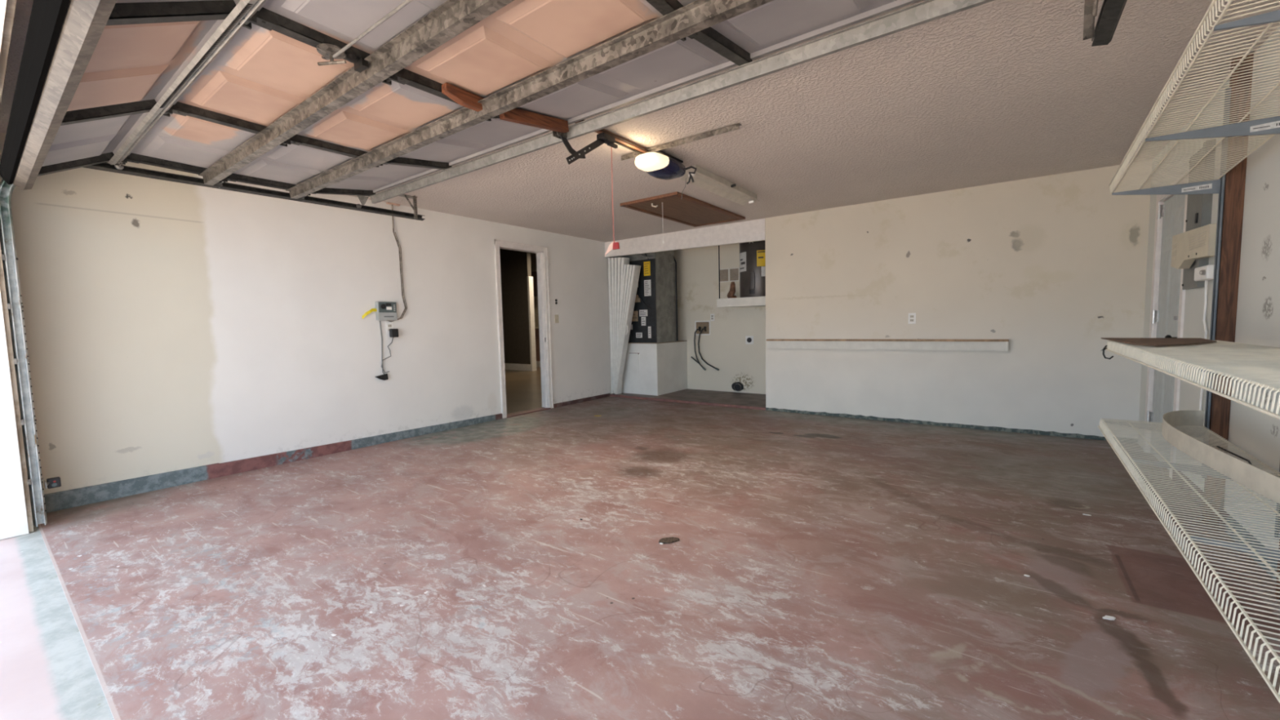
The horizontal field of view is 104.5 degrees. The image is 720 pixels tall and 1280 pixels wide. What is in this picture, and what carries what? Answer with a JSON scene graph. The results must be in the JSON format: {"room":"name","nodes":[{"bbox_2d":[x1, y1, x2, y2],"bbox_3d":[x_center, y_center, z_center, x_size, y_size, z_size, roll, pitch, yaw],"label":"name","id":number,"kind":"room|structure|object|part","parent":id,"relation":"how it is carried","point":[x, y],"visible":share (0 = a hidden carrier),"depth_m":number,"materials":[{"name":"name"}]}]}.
{"room":"garage","nodes":[
{"label":"garage","id":0,"kind":"room"},
{"bbox_2d":[0,0,33,532],"bbox_3d":[-1.606,-0.119,1.287,6.065,2.440,0.140,2,5,36],"label":"wall","id":1,"kind":"structure","parent":0,"point":[11,4],"depth_m":2.87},
{"bbox_2d":[0,0,28,539],"bbox_3d":[-1.740,0.028,1.368,4.880,2.140,0.150,2,5,36],"label":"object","id":2,"kind":"structure","parent":1,"relation":"attached to","point":[13,515],"depth_m":2.87,"materials":[{"name":"white"}]},
{"bbox_2d":[0,162,425,526],"bbox_3d":[-2.905,-0.297,3.948,0.115,2.419,2.634,2,5,36],"label":"door track","id":3,"kind":"object","parent":1,"relation":"attached to","point":[9,258],"visible":0.79,"depth_m":2.97,"materials":[{"name":"metal"}]},
{"bbox_2d":[44,476,61,488],"bbox_3d":[-3.635,0.765,3.070,0.090,0.060,0.065,2,5,36],"label":"sensor","id":4,"kind":"object","parent":3,"relation":"attached to","point":[52,482],"visible":1,"depth_m":3.07,"materials":[{"name":"black plastic"}]},
{"bbox_2d":[0,0,995,208],"bbox_3d":[-1.068,-1.193,2.219,4.991,0.388,2.108,2,5,36],"label":"garage door","id":5,"kind":"structure","parent":3,"relation":"attached to","point":[362,99],"depth_m":2.16,"materials":[{"name":"metal"}]},
{"bbox_3d":[-3.207,-1.186,2.800,0.470,0.162,0.312,2,5,36],"label":"embossed panel","id":6,"kind":"part","parent":5,"relation":"part of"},
{"bbox_3d":[-2.771,-1.173,2.481,0.470,0.162,0.312,2,5,36],"label":"embossed panel","id":7,"kind":"part","parent":5,"relation":"part of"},
{"bbox_3d":[-2.256,-1.156,2.104,0.488,0.162,0.312,2,5,36],"label":"embossed panel","id":8,"kind":"part","parent":5,"relation":"part of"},
{"bbox_3d":[-1.807,-1.142,1.774,0.488,0.162,0.312,2,5,36],"label":"embossed panel","id":9,"kind":"part","parent":5,"relation":"part of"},
{"bbox_3d":[-2.914,-1.326,3.193,0.470,0.029,0.360,2,5,36],"label":"embossed panel","id":10,"kind":"part","parent":5,"relation":"part of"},
{"bbox_3d":[-1.415,-1.204,1.745,4.825,0.042,0.061,2,5,36],"label":"seam rail","id":11,"kind":"part","parent":5,"relation":"part of","materials":[{"name":"metal"}]},
{"bbox_3d":[-2.479,-1.312,2.874,0.470,0.029,0.360,2,5,36],"label":"embossed panel","id":12,"kind":"part","parent":5,"relation":"part of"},
{"bbox_3d":[-1.964,-1.296,2.496,0.488,0.029,0.360,2,5,36],"label":"embossed panel","id":13,"kind":"part","parent":5,"relation":"part of","materials":[{"name":"metal"}]},
{"bbox_3d":[-2.608,-1.359,3.610,0.470,0.022,0.380,2,5,36],"label":"embossed panel","id":14,"kind":"part","parent":5,"relation":"part of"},
{"bbox_3d":[-1.514,-1.282,2.167,0.488,0.029,0.360,2,5,36],"label":"embossed panel","id":15,"kind":"part","parent":5,"relation":"part of","materials":[{"name":"metal"}]},
{"bbox_3d":[-2.172,-1.345,3.291,0.470,0.022,0.380,2,5,36],"label":"embossed panel","id":16,"kind":"part","parent":5,"relation":"part of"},
{"bbox_3d":[-1.241,-1.218,1.995,0.120,0.055,0.100,2,5,36],"label":"lock handle","id":17,"kind":"part","parent":5,"relation":"part of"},
{"bbox_3d":[-1.657,-1.329,2.913,0.488,0.022,0.380,2,5,36],"label":"embossed panel","id":18,"kind":"part","parent":5,"relation":"part of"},
{"bbox_3d":[-2.291,-1.441,4.038,0.470,0.071,0.406,2,5,36],"label":"embossed panel","id":19,"kind":"part","parent":5,"relation":"part of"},
{"bbox_3d":[-0.993,-1.265,1.784,0.488,0.029,0.360,2,5,36],"label":"embossed panel","id":20,"kind":"part","parent":5,"relation":"part of","materials":[{"name":"metal"}]},
{"bbox_3d":[-0.287,-1.183,1.302,2.320,0.013,0.011,2,5,36],"label":"lock rod","id":21,"kind":"part","parent":5,"relation":"part of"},
{"bbox_3d":[-1.856,-1.427,3.719,0.470,0.071,0.406,2,5,36],"label":"embossed panel","id":22,"kind":"part","parent":5,"relation":"part of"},
{"bbox_3d":[-1.208,-1.315,2.584,0.488,0.022,0.380,2,5,36],"label":"embossed panel","id":23,"kind":"part","parent":5,"relation":"part of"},
{"bbox_3d":[-1.341,-1.411,3.341,0.488,0.071,0.406,2,5,36],"label":"embossed panel","id":24,"kind":"part","parent":5,"relation":"part of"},
{"bbox_3d":[-0.686,-1.298,2.201,0.488,0.022,0.380,2,5,36],"label":"embossed panel","id":25,"kind":"part","parent":5,"relation":"part of","materials":[{"name":"metal"}]},
{"bbox_3d":[-0.891,-1.396,3.012,0.488,0.071,0.406,2,5,36],"label":"embossed panel","id":26,"kind":"part","parent":5,"relation":"part of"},
{"bbox_3d":[-0.369,-1.380,2.629,0.488,0.071,0.406,2,5,36],"label":"embossed panel","id":27,"kind":"part","parent":5,"relation":"part of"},
{"bbox_3d":[-0.236,-1.284,1.871,0.488,0.022,0.380,2,5,36],"label":"embossed panel","id":28,"kind":"part","parent":5,"relation":"part of","materials":[{"name":"metal"}]},
{"bbox_3d":[0.080,-1.365,2.300,0.488,0.071,0.406,2,5,36],"label":"embossed panel","id":29,"kind":"part","parent":5,"relation":"part of","materials":[{"name":"metal"}]},
{"bbox_3d":[0.598,-1.349,1.920,0.478,0.071,0.406,2,5,36],"label":"embossed panel","id":30,"kind":"part","parent":5,"relation":"part of","materials":[{"name":"metal"}]},
{"bbox_2d":[1083,0,1127,46],"bbox_3d":[1.092,-0.171,1.018,0.096,2.419,2.634,2,5,36],"label":"door track","id":31,"kind":"object","parent":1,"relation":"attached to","point":[1111,11],"visible":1,"depth_m":1.90,"materials":[{"name":"metal"}]},
{"bbox_2d":[0,132,622,510],"bbox_3d":[-1.986,-0.461,5.986,0.120,2.440,7.290,2,5,36],"label":"wall","id":32,"kind":"structure","parent":0,"point":[171,326],"depth_m":4.14,"materials":[{"name":"paint"}]},
{"bbox_2d":[44,413,502,512],"bbox_3d":[-2.849,0.814,4.743,0.022,0.122,3.745,2,5,36],"label":"baseboard","id":33,"kind":"structure","parent":32,"relation":"attached to","point":[55,501],"depth_m":3.95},
{"bbox_2d":[375,301,397,320],"bbox_3d":[-2.568,-0.496,5.029,0.070,0.190,0.200,2,5,36],"label":"controller","id":34,"kind":"object","parent":32,"relation":"attached to","point":[386,311],"visible":1,"depth_m":5.01,"materials":[{"name":"grey plastic"}]},
{"bbox_2d":[361,308,377,319],"bbox_3d":[-2.664,-0.456,4.889,0.023,0.107,0.146,2,5,36],"label":"tape","id":35,"kind":"object","parent":34,"relation":"attached to","point":[370,311],"visible":1,"depth_m":4.87,"materials":[{"name":"plastic"}]},
{"bbox_2d":[374,320,388,380],"bbox_3d":[-2.625,-0.094,4.999,0.026,0.605,0.125,2,5,36],"label":"pigtail","id":36,"kind":"object","parent":34,"relation":"hanging from","point":[384,376],"visible":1,"depth_m":5.02,"materials":[{"name":"plastic"}]},
{"bbox_2d":[386,322,393,333],"bbox_3d":[-2.568,-0.330,5.088,0.010,0.116,0.072,2,5,36],"label":"wall outlet","id":37,"kind":"object","parent":32,"relation":"attached to","point":[388,325],"visible":0.91,"depth_m":5.08,"materials":[{"name":"white plastic"}]},
{"bbox_2d":[381,328,398,373],"bbox_3d":[-2.555,-0.094,5.063,0.052,0.448,0.179,2,5,36],"label":"power adapter","id":38,"kind":"object","parent":32,"relation":"attached to","point":[393,332],"visible":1,"depth_m":5.07,"materials":[{"name":"black plastic"}]},
{"bbox_3d":[-2.575,-0.050,5.056,0.019,0.362,0.139,2,5,36],"label":"cord","id":39,"kind":"part","parent":38,"relation":"part of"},
{"bbox_2d":[386,202,407,321],"bbox_3d":[-2.528,-0.997,5.088,0.035,1.209,0.230,2,5,36],"label":"cable","id":40,"kind":"object","parent":32,"relation":"attached to","point":[390,203],"visible":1,"depth_m":5.15,"materials":[{"name":"plastic"}]},
{"bbox_2d":[493,239,553,418],"bbox_3d":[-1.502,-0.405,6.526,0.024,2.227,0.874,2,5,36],"label":"trim","id":41,"kind":"structure","parent":32,"relation":"attached to","point":[497,243],"depth_m":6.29,"materials":[{"name":"wood"}]},
{"bbox_2d":[506,407,551,417],"bbox_3d":[-1.523,0.723,6.643,0.150,0.062,0.750,2,5,36],"label":"threshold","id":42,"kind":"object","parent":32,"relation":"attached to","point":[531,411],"depth_m":6.62,"materials":[{"name":"paint"}]},
{"bbox_2d":[554,315,559,323],"bbox_3d":[-1.168,-0.578,6.979,0.018,0.116,0.072,2,5,36],"label":"light switch","id":43,"kind":"object","parent":32,"relation":"attached to","point":[556,316],"visible":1,"depth_m":6.97,"materials":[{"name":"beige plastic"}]},
{"bbox_2d":[553,393,609,408],"bbox_3d":[-0.851,0.601,7.461,0.020,0.053,1.235,2,5,36],"label":"baseboard","id":44,"kind":"structure","parent":32,"relation":"attached to","point":[577,401],"depth_m":7.38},
{"bbox_2d":[607,257,640,394],"bbox_3d":[-0.240,-0.529,7.745,0.572,2.164,0.200,2,5,36],"label":"door","id":45,"kind":"structure","parent":32,"relation":"in","point":[623,277],"depth_m":7.75,"materials":[{"name":"plastic"}]},
{"bbox_3d":[-0.314,-0.532,7.831,0.330,2.158,0.150,2,5,36],"label":"pleated panel","id":46,"kind":"part","parent":45,"relation":"part of","materials":[{"name":"plastic"}]},
{"bbox_2d":[499,248,531,364],"bbox_3d":[-4.537,-1.474,13.916,4.340,3.400,0.120,2,5,36],"label":"wall","id":47,"kind":"structure","parent":0,"point":[515,265],"depth_m":12.89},
{"bbox_2d":[504,363,530,370],"bbox_3d":[-4.542,0.141,13.979,4.340,0.170,0.020,2,5,36],"label":"baseboard","id":48,"kind":"structure","parent":47,"relation":"attached to","point":[507,366],"depth_m":12.99,"materials":[{"name":"wood"}]},
{"bbox_2d":[527,275,536,371],"bbox_3d":[-2.758,-0.918,12.644,0.060,2.400,0.140,2,5,36],"label":"trim","id":49,"kind":"structure","parent":47,"relation":"attached to","point":[530,279],"depth_m":12.62,"materials":[{"name":"wood"}]},
{"bbox_2d":[505,366,542,413],"bbox_3d":[-3.057,0.387,12.175,8.880,0.120,9.500,2,5,36],"label":"floor","id":50,"kind":"structure","parent":0,"point":[523,388],"depth_m":8.93,"materials":[{"name":"tile"}]},
{"bbox_2d":[534,327,540,367],"bbox_3d":[-2.966,-0.388,14.278,3.000,1.110,0.600,2,5,36],"label":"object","id":51,"kind":"structure","parent":50,"relation":"on","point":[536,329],"depth_m":13.89,"materials":[{"name":"wood"}]},
{"bbox_2d":[530,253,538,327],"bbox_3d":[-1.560,-1.558,14.132,8.880,3.400,0.100,2,5,36],"label":"wall","id":52,"kind":"structure","parent":0,"point":[533,255],"depth_m":15.24,"materials":[{"name":"paint"}]},
{"bbox_2d":[531,271,537,296],"bbox_3d":[-2.718,-2.270,14.620,3.600,0.700,0.360,2,5,36],"label":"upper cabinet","id":53,"kind":"object","parent":52,"relation":"attached to","point":[534,274],"visible":0.02,"depth_m":14.69,"materials":[{"name":"wood"}]},
{"bbox_2d":[0,396,1279,719],"bbox_3d":[0.035,0.967,3.571,6.865,0.140,6.490,2,5,36],"label":"floor","id":54,"kind":"structure","parent":0,"point":[820,567],"depth_m":2.20,"materials":[{"name":"concrete"}]},
{"bbox_2d":[658,537,679,543],"bbox_3d":[0.153,0.958,2.636,0.115,0.010,0.060,-4,5,-30],"label":"chip","id":55,"kind":"object","parent":54,"relation":"on","point":[668,540],"visible":1,"depth_m":2.63,"materials":[{"name":"concrete"}]},
{"bbox_2d":[1102,615,1115,620],"bbox_3d":[1.781,0.979,1.882,0.043,0.006,0.022,1,5,25],"label":"paper scrap","id":56,"kind":"object","parent":54,"relation":"on","point":[1107,617],"visible":1,"depth_m":1.88,"materials":[{"name":"white paper"}]},
{"bbox_2d":[1202,53,1253,524],"bbox_3d":[3.091,-0.326,2.611,0.066,2.436,0.040,2,5,36],"label":"timber post","id":57,"kind":"object","parent":54,"relation":"on","point":[1235,179],"visible":0.5,"depth_m":2.58,"materials":[{"name":"brown wood"}]},
{"bbox_2d":[1104,88,1231,477],"bbox_3d":[2.890,-0.387,2.754,0.428,2.050,0.026,2,5,36],"label":"shelf standard","id":58,"kind":"object","parent":57,"relation":"attached to","point":[1216,186],"visible":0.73,"depth_m":2.63,"materials":[{"name":"metal"}]},
{"bbox_2d":[1275,539,1279,599],"bbox_3d":[2.547,-0.258,1.872,0.066,2.436,0.040,2,5,36],"label":"timber post","id":59,"kind":"object","parent":54,"relation":"on","point":[1278,567],"visible":0.5,"depth_m":1.98,"materials":[{"name":"brown wood"}]},
{"bbox_2d":[1133,115,1279,539],"bbox_3d":[2.340,-0.319,2.019,0.444,2.050,0.026,2,5,36],"label":"shelf standard","id":60,"kind":"object","parent":59,"relation":"attached to","point":[1268,126],"visible":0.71,"depth_m":1.97,"materials":[{"name":"metal"}]},
{"bbox_2d":[1097,417,1279,703],"bbox_3d":[2.115,0.493,1.798,0.468,0.093,2.637,2,5,36],"label":"wire shelf","id":61,"kind":"object","parent":60,"relation":"attached to","point":[1133,425],"visible":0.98,"depth_m":1.60,"materials":[{"name":"metal"}]},
{"bbox_2d":[1161,409,1279,504],"bbox_3d":[2.278,0.413,1.827,0.224,0.119,2.282,2,5,36],"label":"trim strip","id":62,"kind":"object","parent":61,"relation":"on","point":[1267,484],"visible":1,"depth_m":1.99,"materials":[{"name":"plastic"}]},
{"bbox_2d":[1217,445,1252,465],"bbox_3d":[2.511,0.426,2.053,0.047,0.015,0.583,1,5,33],"label":"loose wire","id":63,"kind":"object","parent":61,"relation":"on","point":[1218,446],"visible":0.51,"depth_m":2.15,"materials":[{"name":"metal"}]},
{"bbox_2d":[1106,340,1279,419],"bbox_3d":[2.072,0.008,1.717,0.467,0.054,2.427,2,5,36],"label":"wire shelf","id":64,"kind":"object","parent":60,"relation":"attached to","point":[1253,364],"visible":0.97,"depth_m":1.52,"materials":[{"name":"metal"}]},
{"bbox_2d":[1100,345,1114,359],"bbox_3d":[2.628,-0.044,2.785,0.017,0.080,0.063,-5,6,-41],"label":"wire hook","id":65,"kind":"object","parent":64,"relation":"hanging from","point":[1105,346],"visible":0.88,"depth_m":2.79,"materials":[{"name":"metal"}]},
{"bbox_2d":[1101,337,1216,346],"bbox_3d":[2.581,-0.090,2.422,0.385,0.005,0.870,2,5,36],"label":"sheet","id":66,"kind":"object","parent":64,"relation":"on","point":[1138,341],"visible":1,"depth_m":2.41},
{"bbox_2d":[1108,0,1279,194],"bbox_3d":[2.046,-0.955,1.642,0.470,0.209,2.777,2,5,36],"label":"wire shelf","id":67,"kind":"object","parent":60,"relation":"attached to","point":[1161,100],"visible":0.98,"depth_m":1.86,"materials":[{"name":"metal"}]},
{"bbox_2d":[1253,122,1279,128],"bbox_3d":[2.420,-0.899,1.900,0.091,0.010,0.001,2,5,36],"label":"print","id":68,"kind":"object","parent":60,"relation":"attached to","point":[1255,125],"depth_m":1.91},
{"bbox_2d":[0,0,1279,242],"bbox_3d":[0.375,-1.635,3.923,6.905,0.100,8.400,2,5,36],"label":"ceiling","id":69,"kind":"structure","parent":0,"point":[995,91],"depth_m":3.25,"materials":[{"name":"paint"}]},
{"bbox_2d":[560,120,741,184],"bbox_3d":[-0.445,-1.304,2.545,0.970,0.297,3.328,2,5,36],"label":"garage door opener","id":70,"kind":"object","parent":69,"relation":"attached to","point":[657,163],"visible":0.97,"depth_m":3.56,"materials":[{"name":"blue plastic"}]},
{"bbox_3d":[-0.413,-1.315,3.058,0.008,0.122,0.218,2,5,36],"label":"curved arm","id":71,"kind":"part","parent":70,"relation":"part of","materials":[{"name":"black plastic"}]},
{"bbox_3d":[-0.341,-1.331,3.143,0.006,0.256,0.367,2,5,36],"label":"straight arm","id":72,"kind":"part","parent":70,"relation":"part of","materials":[{"name":"black plastic"}]},
{"bbox_3d":[-0.805,-1.429,2.495,0.036,0.025,2.840,2,5,36],"label":"rail","id":73,"kind":"part","parent":70,"relation":"part of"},
{"bbox_2d":[604,146,619,256],"bbox_3d":[-0.206,-1.092,3.406,0.136,0.730,0.018,2,5,36],"label":"cord","id":74,"kind":"object","parent":70,"relation":"hanging from","point":[613,246],"visible":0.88,"depth_m":3.40,"materials":[{"name":"fabric"}]},
{"bbox_3d":[-0.188,-1.125,3.385,0.005,0.660,0.011,2,5,36],"label":"cord","id":75,"kind":"part","parent":74,"relation":"part of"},
{"bbox_3d":[-0.165,-0.784,3.405,0.052,0.045,0.015,2,5,36],"label":"handle","id":76,"kind":"part","parent":74,"relation":"part of","materials":[{"name":"red plastic"}]},
{"bbox_3d":[-0.780,-1.421,2.527,0.064,0.018,2.760,2,5,36],"label":"drive chain","id":77,"kind":"part","parent":70,"relation":"part of","materials":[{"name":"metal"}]},
{"bbox_3d":[0.146,-1.540,3.789,0.200,0.014,0.380,2,5,36],"label":"mount plate","id":78,"kind":"part","parent":70,"relation":"part of","materials":[{"name":"metal"}]},
{"bbox_3d":[0.401,-1.479,3.963,0.113,0.134,0.047,0,4,13],"label":"power cord","id":79,"kind":"part","parent":70,"relation":"part of","materials":[{"name":"black plastic"}]},
{"bbox_2d":[620,191,745,226],"bbox_3d":[0.547,-1.692,5.715,0.720,0.057,1.590,2,5,36],"label":"attic hatch","id":80,"kind":"object","parent":69,"relation":"attached to","point":[686,210],"visible":1,"depth_m":5.58,"materials":[{"name":"wood"}]},
{"bbox_2d":[662,202,664,244],"bbox_3d":[0.241,-1.443,5.222,0.018,0.429,0.017,2,5,36],"label":"string","id":81,"kind":"object","parent":80,"relation":"hanging from","point":[663,242],"visible":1,"depth_m":5.23,"materials":[{"name":"white fabric"}]},
{"bbox_3d":[0.546,-1.712,5.714,0.610,0.017,1.480,2,5,36],"label":"panel","id":82,"kind":"part","parent":80,"relation":"part of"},
{"bbox_2d":[680,164,759,205],"bbox_3d":[0.781,-1.600,4.593,0.197,0.088,1.250,2,5,36],"label":"fluorescent fixture","id":83,"kind":"object","parent":69,"relation":"attached to","point":[704,179],"visible":0.89,"depth_m":4.51,"materials":[{"name":"metal"}]},
{"bbox_2d":[611,388,765,407],"bbox_3d":[0.911,0.618,7.656,2.632,0.150,1.100,2,5,36],"label":"floor","id":84,"kind":"structure","parent":0,"point":[695,395],"depth_m":7.45,"materials":[{"name":"concrete"}]},
{"bbox_2d":[621,340,687,395],"bbox_3d":[0.212,0.103,8.238,0.788,0.819,0.912,2,5,36],"label":"platform","id":85,"kind":"object","parent":84,"relation":"on","point":[656,369],"visible":0.85,"depth_m":7.88,"materials":[{"name":"paint"}]},
{"bbox_3d":[-0.083,0.051,7.897,0.195,0.310,0.006,2,5,36],"label":"access panel","id":86,"kind":"part","parent":85,"relation":"part of","materials":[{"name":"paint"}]},
{"bbox_2d":[621,250,678,342],"bbox_3d":[0.136,-1.013,7.975,0.686,1.450,0.705,2,5,36],"label":"furnace","id":87,"kind":"object","parent":85,"relation":"on","point":[655,315],"visible":0.79,"depth_m":7.74,"materials":[{"name":"metal"}]},
{"bbox_3d":[-0.024,-0.914,7.784,0.659,1.283,0.024,2,5,36],"label":"door","id":88,"kind":"part","parent":87,"relation":"part of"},
{"bbox_2d":[672,243,765,394],"bbox_3d":[1.291,-0.687,8.017,2.752,2.440,0.120,2,5,36],"label":"wall","id":89,"kind":"structure","parent":0,"point":[725,348],"depth_m":7.99,"materials":[{"name":"paint"}]},
{"bbox_2d":[694,320,710,335],"bbox_3d":[1.021,-0.526,8.135,0.285,0.235,0.033,2,5,36],"label":"washer outlet box","id":90,"kind":"object","parent":89,"relation":"attached to","point":[700,325],"visible":1,"depth_m":8.14,"materials":[{"name":"white plastic"}]},
{"bbox_2d":[690,328,706,370],"bbox_3d":[0.965,-0.173,8.168,0.285,0.690,0.064,2,5,36],"label":"hose","id":91,"kind":"object","parent":90,"relation":"attached to","point":[698,362],"visible":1,"depth_m":8.17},
{"bbox_2d":[697,328,719,370],"bbox_3d":[1.115,-0.174,8.070,0.381,0.688,0.045,2,5,36],"label":"hose","id":92,"kind":"object","parent":90,"relation":"attached to","point":[706,362],"visible":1,"depth_m":8.13,"materials":[{"name":"rubber"}]},
{"bbox_2d":[710,313,714,320],"bbox_3d":[1.172,-0.690,8.024,0.072,0.116,0.010,2,5,36],"label":"wall outlet","id":93,"kind":"object","parent":89,"relation":"attached to","point":[712,315],"visible":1,"depth_m":8.02,"materials":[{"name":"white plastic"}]},
{"bbox_2d":[720,267,739,282],"bbox_3d":[1.401,-1.335,7.793,0.360,0.210,0.013,2,5,36],"label":"air vent","id":94,"kind":"object","parent":89,"relation":"in","point":[732,274],"visible":0.79,"depth_m":7.78,"materials":[{"name":"metal"}]},
{"bbox_2d":[731,382,743,391],"bbox_3d":[1.537,0.422,7.840,0.208,0.154,0.035,2,5,36],"label":"air vent","id":95,"kind":"object","parent":89,"relation":"in","point":[737,386],"visible":1,"depth_m":7.85,"materials":[{"name":"black plastic"}]},
{"bbox_2d":[716,296,765,306],"bbox_3d":[1.695,-0.847,7.246,0.955,0.125,0.613,2,5,36],"label":"shelf","id":96,"kind":"object","parent":89,"relation":"attached to","point":[757,300],"visible":0.56,"depth_m":7.06,"materials":[{"name":"wood"}]},
{"bbox_2d":[718,245,719,298],"bbox_3d":[1.159,-1.369,7.249,0.040,0.947,0.040,2,5,36],"label":"rod","id":97,"kind":"object","parent":96,"relation":"on","point":[718,246],"visible":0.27,"depth_m":7.25,"materials":[{"name":"metal"}]},
{"bbox_2d":[727,281,737,297],"bbox_3d":[1.365,-1.031,7.339,0.127,0.247,0.148,2,5,36],"label":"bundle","id":98,"kind":"object","parent":96,"relation":"on","point":[731,292],"visible":0.84,"depth_m":7.28,"materials":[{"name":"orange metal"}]},
{"bbox_2d":[739,240,765,297],"bbox_3d":[1.732,-1.362,7.169,0.580,0.918,0.601,2,5,36],"label":"water heater","id":99,"kind":"object","parent":96,"relation":"on","point":[752,254],"visible":0.61,"depth_m":6.94,"materials":[{"name":"metal"}]},
{"bbox_3d":[1.577,-0.964,6.966,0.083,0.065,0.006,2,5,35],"label":"thermostat plate","id":100,"kind":"part","parent":99,"relation":"part of","materials":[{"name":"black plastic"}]},
{"bbox_2d":[745,335,753,344],"bbox_3d":[1.692,-0.309,7.668,0.130,0.130,0.020,2,5,36],"label":"dryer outlet","id":101,"kind":"object","parent":89,"relation":"attached to","point":[748,339],"visible":1,"depth_m":7.66,"materials":[{"name":"white plastic"}]},
{"bbox_2d":[764,160,1152,438],"bbox_3d":[3.020,-0.528,5.352,3.433,2.440,0.120,2,5,36],"label":"wall","id":102,"kind":"structure","parent":0,"point":[1052,266],"depth_m":5.02,"materials":[{"name":"paint"}]},
{"bbox_2d":[604,217,764,257],"bbox_3d":[0.521,-1.681,7.024,2.632,0.268,0.040,2,5,36],"label":"beam","id":103,"kind":"structure","parent":102,"relation":"attached to","point":[748,231],"depth_m":6.83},
{"bbox_2d":[609,394,765,410],"bbox_3d":[0.574,0.625,7.196,2.632,0.080,0.040,2,5,36],"label":"trim","id":104,"kind":"structure","parent":102,"relation":"attached to","point":[611,395],"depth_m":7.06,"materials":[{"name":"paint"}]},
{"bbox_2d":[766,339,1008,351],"bbox_3d":[2.610,-0.175,5.577,2.468,0.115,0.055,2,5,36],"label":"wall ledge","id":105,"kind":"object","parent":102,"relation":"attached to","point":[887,344],"visible":1,"depth_m":5.42,"materials":[{"name":"white wood"}]},
{"bbox_2d":[907,312,915,324],"bbox_3d":[2.932,-0.448,5.343,0.072,0.116,0.010,2,5,36],"label":"wall outlet","id":106,"kind":"object","parent":102,"relation":"attached to","point":[912,317],"visible":1,"depth_m":5.34,"materials":[{"name":"white plastic"}]},
{"bbox_2d":[765,407,1137,443],"bbox_3d":[3.010,0.671,5.391,3.433,0.044,0.006,2,5,36],"label":"baseboard","id":107,"kind":"structure","parent":102,"relation":"attached to","point":[857,416],"depth_m":5.16,"materials":[{"name":"paint"}]},
{"bbox_2d":[1137,26,1279,548],"bbox_3d":[2.667,-0.261,1.877,0.120,2.440,6.160,2,5,36],"label":"wall","id":108,"kind":"structure","parent":0,"point":[1256,433],"depth_m":2.43,"materials":[{"name":"paint"}]},
{"bbox_2d":[1146,194,1185,469],"bbox_3d":[3.930,-0.218,3.709,0.108,2.005,0.747,2,5,36],"label":"door","id":109,"kind":"structure","parent":108,"relation":"in","point":[1172,214],"depth_m":3.74,"materials":[{"name":"paint"}]},
{"bbox_3d":[4.033,0.253,3.847,0.009,0.660,0.225,2,5,36],"label":"panel","id":110,"kind":"part","parent":109,"relation":"part of","materials":[{"name":"paint"}]},
{"bbox_3d":[4.015,-0.515,3.790,0.009,0.640,0.225,2,5,36],"label":"panel","id":111,"kind":"part","parent":109,"relation":"part of","materials":[{"name":"paint"}]},
{"bbox_3d":[4.004,-1.013,3.752,0.009,0.200,0.225,2,5,36],"label":"panel","id":112,"kind":"part","parent":109,"relation":"part of","materials":[{"name":"paint"}]},
{"bbox_3d":[3.862,0.274,3.614,0.009,0.660,0.225,2,5,36],"label":"panel","id":113,"kind":"part","parent":109,"relation":"part of","materials":[{"name":"paint"}]},
{"bbox_3d":[3.844,-0.493,3.557,0.009,0.640,0.225,2,5,36],"label":"panel","id":114,"kind":"part","parent":109,"relation":"part of","materials":[{"name":"paint"}]},
{"bbox_3d":[3.833,-0.992,3.520,0.009,0.200,0.225,2,5,36],"label":"panel","id":115,"kind":"part","parent":109,"relation":"part of","materials":[{"name":"paint"}]},
{"bbox_2d":[1142,170,1189,479],"bbox_3d":[3.967,-0.250,3.672,0.124,2.092,0.884,2,5,36],"label":"trim","id":116,"kind":"structure","parent":108,"relation":"attached to","point":[1161,199],"depth_m":3.96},
{"bbox_2d":[1182,138,1216,289],"bbox_3d":[3.501,-0.884,3.123,0.040,0.860,0.420,2,5,36],"label":"breaker panel","id":117,"kind":"object","parent":108,"relation":"attached to","point":[1199,206],"visible":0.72,"depth_m":3.06,"materials":[{"name":"metal"}]},
{"bbox_3d":[3.516,-0.907,3.147,0.006,0.660,0.240,2,5,36],"label":"door","id":118,"kind":"part","parent":117,"relation":"part of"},
{"bbox_2d":[1170,223,1217,269],"bbox_3d":[3.334,-0.680,2.984,0.051,0.230,0.750,2,5,36],"label":"box","id":119,"kind":"object","parent":117,"relation":"attached to","point":[1188,246],"visible":0.99,"depth_m":2.93,"materials":[{"name":"beige plastic"}]},
{"bbox_2d":[1194,264,1213,410],"bbox_3d":[3.301,-0.065,2.919,0.080,0.965,0.235,2,5,36],"label":"transformer","id":120,"kind":"object","parent":108,"relation":"attached to","point":[1206,273],"visible":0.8,"depth_m":2.93,"materials":[{"name":"white plastic"}]},
{"bbox_3d":[3.215,-0.500,2.833,0.020,0.028,0.028,2,5,36],"label":"knob","id":121,"kind":"part","parent":120,"relation":"part of","materials":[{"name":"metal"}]},
{"bbox_3d":[3.361,-0.033,2.962,0.020,0.892,0.061,2,5,36],"label":"cord","id":122,"kind":"part","parent":120,"relation":"part of","materials":[{"name":"white plastic"}]},
{"bbox_2d":[1172,470,1277,581],"bbox_3d":[2.291,0.952,1.529,0.014,0.090,4.700,2,5,36],"label":"baseboard","id":123,"kind":"structure","parent":108,"relation":"attached to","point":[1251,556],"depth_m":2.50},
{"bbox_3d":[2.003,-0.191,1.133,0.066,2.436,0.040,2,5,36],"label":"timber post","id":124,"kind":"object","parent":108,"relation":"attached to","visible":0},
{"bbox_2d":[1186,9,1279,560],"bbox_3d":[1.790,-0.252,1.285,0.459,2.050,0.026,2,5,36],"label":"shelf standard","id":125,"kind":"object","parent":124,"relation":"attached to","point":[1273,16],"visible":0.56,"depth_m":1.35,"materials":[{"name":"metal"}]}
]}

